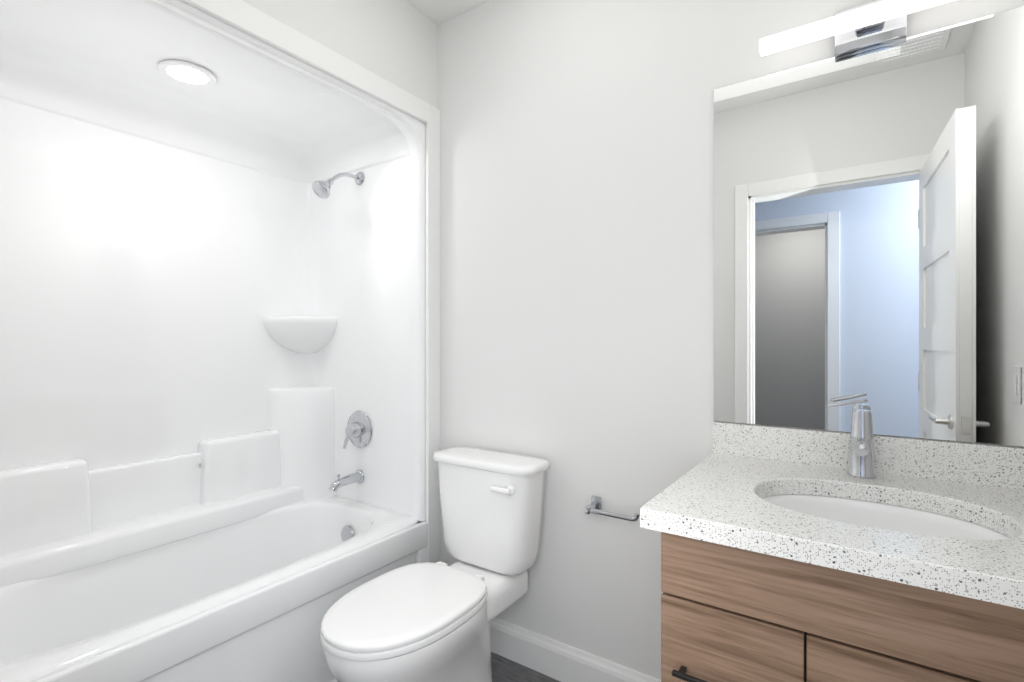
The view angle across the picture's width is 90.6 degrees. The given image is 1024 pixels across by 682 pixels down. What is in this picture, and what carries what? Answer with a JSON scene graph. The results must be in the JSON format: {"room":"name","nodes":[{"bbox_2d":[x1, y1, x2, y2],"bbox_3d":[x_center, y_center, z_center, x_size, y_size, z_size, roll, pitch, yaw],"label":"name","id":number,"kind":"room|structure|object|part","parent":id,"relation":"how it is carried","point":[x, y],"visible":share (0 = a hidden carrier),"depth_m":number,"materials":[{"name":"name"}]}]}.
{"room":"bathroom","nodes":[
{"label":"bathroom","id":0,"kind":"room"},
{"bbox_2d":[243,0,437,107],"bbox_3d":[-0.759,-1.130,1.511,0.014,0.420,1.545,0,0,35],"label":"wall","id":1,"kind":"structure","parent":0,"point":[394,42],"depth_m":1.88,"materials":[{"name":"white paint"}]},
{"bbox_2d":[182,0,439,562],"bbox_3d":[-0.746,0.110,1.502,0.016,2.180,1.545,0,0,35],"label":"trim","id":2,"kind":"structure","parent":1,"relation":"attached to","point":[242,15],"depth_m":2.08,"materials":[{"name":"white paint"}]},
{"bbox_2d":[404,0,489,25],"bbox_3d":[-0.580,-1.380,-0.138,4.000,0.080,4.260,0,0,35],"label":"ceiling","id":3,"kind":"structure","parent":0,"point":[437,12],"depth_m":2.03,"materials":[{"name":"white paint"}]},
{"bbox_2d":[491,652,559,681],"bbox_3d":[-0.580,1.230,-0.138,4.000,0.060,4.260,0,0,35],"label":"floor","id":4,"kind":"structure","parent":0,"point":[503,669],"depth_m":1.84,"materials":[{"name":"tile"}]},
{"bbox_2d":[0,0,426,681],"bbox_3d":[-1.074,0.134,1.738,0.820,2.132,1.416,0,0,35],"label":"shower","id":5,"kind":"object","parent":4,"relation":"on","point":[212,322],"visible":1,"depth_m":1.91,"materials":[{"name":"white plastic"}]},
{"bbox_2d":[312,172,363,198],"bbox_3d":[-0.754,-0.688,2.196,0.080,0.163,0.233,0,0,35],"label":"shower head","id":6,"kind":"object","parent":5,"relation":"attached to","point":[322,189],"visible":1,"depth_m":2.14},
{"bbox_2d":[329,470,363,491],"bbox_3d":[-0.733,0.611,2.226,0.060,0.072,0.159,0,0,35],"label":"tub spout","id":7,"kind":"object","parent":5,"relation":"attached to","point":[348,479],"visible":1,"depth_m":2.22,"materials":[{"name":"silver metal"}]},
{"bbox_2d":[343,411,371,448],"bbox_3d":[-0.707,0.395,2.264,0.168,0.168,0.067,0,0,35],"label":"tub valve","id":8,"kind":"object","parent":5,"relation":"attached to","point":[358,430],"visible":1,"depth_m":2.26,"materials":[{"name":"silver metal"}]},
{"bbox_2d":[320,447,549,681],"bbox_3d":[-0.246,0.806,1.610,0.450,0.787,0.763,0,0,35],"label":"toilet","id":9,"kind":"object","parent":4,"relation":"on","point":[424,622],"visible":0.98,"depth_m":1.61,"materials":[{"name":"white ceramic"}]},
{"bbox_3d":[-0.316,0.782,1.508,0.368,0.042,0.512,0,0,34],"label":"lid","id":10,"kind":"part","parent":9,"relation":"part of","materials":[{"name":"white plastic"}]},
{"bbox_3d":[-0.320,0.793,1.504,0.372,0.020,0.504,0,0,34],"label":"seat","id":11,"kind":"part","parent":9,"relation":"part of","materials":[{"name":"white plastic"}]},
{"bbox_3d":[-0.083,0.624,1.848,0.420,0.358,0.168,0,0,34],"label":"tank","id":12,"kind":"part","parent":9,"relation":"part of","materials":[{"name":"white ceramic"}]},
{"bbox_3d":[-0.033,0.495,1.694,0.086,0.032,0.028,0,0,34],"label":"lever","id":13,"kind":"part","parent":9,"relation":"part of","materials":[{"name":"white plastic"}]},
{"bbox_2d":[640,422,1023,681],"bbox_3d":[0.736,0.719,1.042,0.752,0.963,0.623,0,0,35],"label":"bathroom vanity","id":14,"kind":"object","parent":4,"relation":"on","point":[793,555],"visible":1,"depth_m":0.92,"materials":[{"name":"brown wood"}]},
{"bbox_3d":[0.467,0.630,0.867,0.378,0.010,0.030,0,0,34],"label":"handle","id":15,"kind":"part","parent":14,"relation":"part of","materials":[{"name":"black metal"}]},
{"bbox_2d":[827,399,876,477],"bbox_3d":[0.817,0.233,1.218,0.102,0.189,0.154,0,0,35],"label":"faucet","id":16,"kind":"object","parent":14,"relation":"on","point":[861,459],"visible":1,"depth_m":1.23,"materials":[{"name":"silver metal"}]},
{"bbox_2d":[418,0,1023,679],"bbox_3d":[0.159,-0.070,1.891,2.920,2.540,0.120,0,0,35],"label":"wall","id":17,"kind":"structure","parent":0,"point":[576,244],"depth_m":1.74,"materials":[{"name":"white paint"}]},
{"bbox_2d":[490,617,660,681],"bbox_3d":[0.161,1.136,1.806,1.133,0.128,0.016,0,0,34],"label":"baseboard","id":18,"kind":"structure","parent":17,"relation":"attached to","point":[554,659],"depth_m":1.78,"materials":[{"name":"white paint"}]},
{"bbox_2d":[585,495,639,521],"bbox_3d":[0.333,0.555,1.652,0.194,0.060,0.075,0,0,35],"label":"toilet paper holder","id":19,"kind":"object","parent":17,"relation":"attached to","point":[594,506],"visible":1,"depth_m":1.65,"materials":[{"name":"silver metal"}]},
{"bbox_2d":[759,0,954,58],"bbox_3d":[0.892,-0.800,1.263,0.490,0.110,0.084,0,0,35],"label":"sconce","id":20,"kind":"object","parent":17,"relation":"attached to","point":[869,26],"visible":1,"depth_m":1.27,"materials":[{"name":"silver metal"}]},
{"bbox_2d":[713,6,1023,446],"bbox_3d":[0.913,-0.259,1.295,0.758,0.988,0.006,0,0,35],"label":"mirror","id":21,"kind":"object","parent":17,"relation":"attached to","point":[868,225],"visible":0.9,"depth_m":1.28,"materials":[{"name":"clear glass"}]}
]}

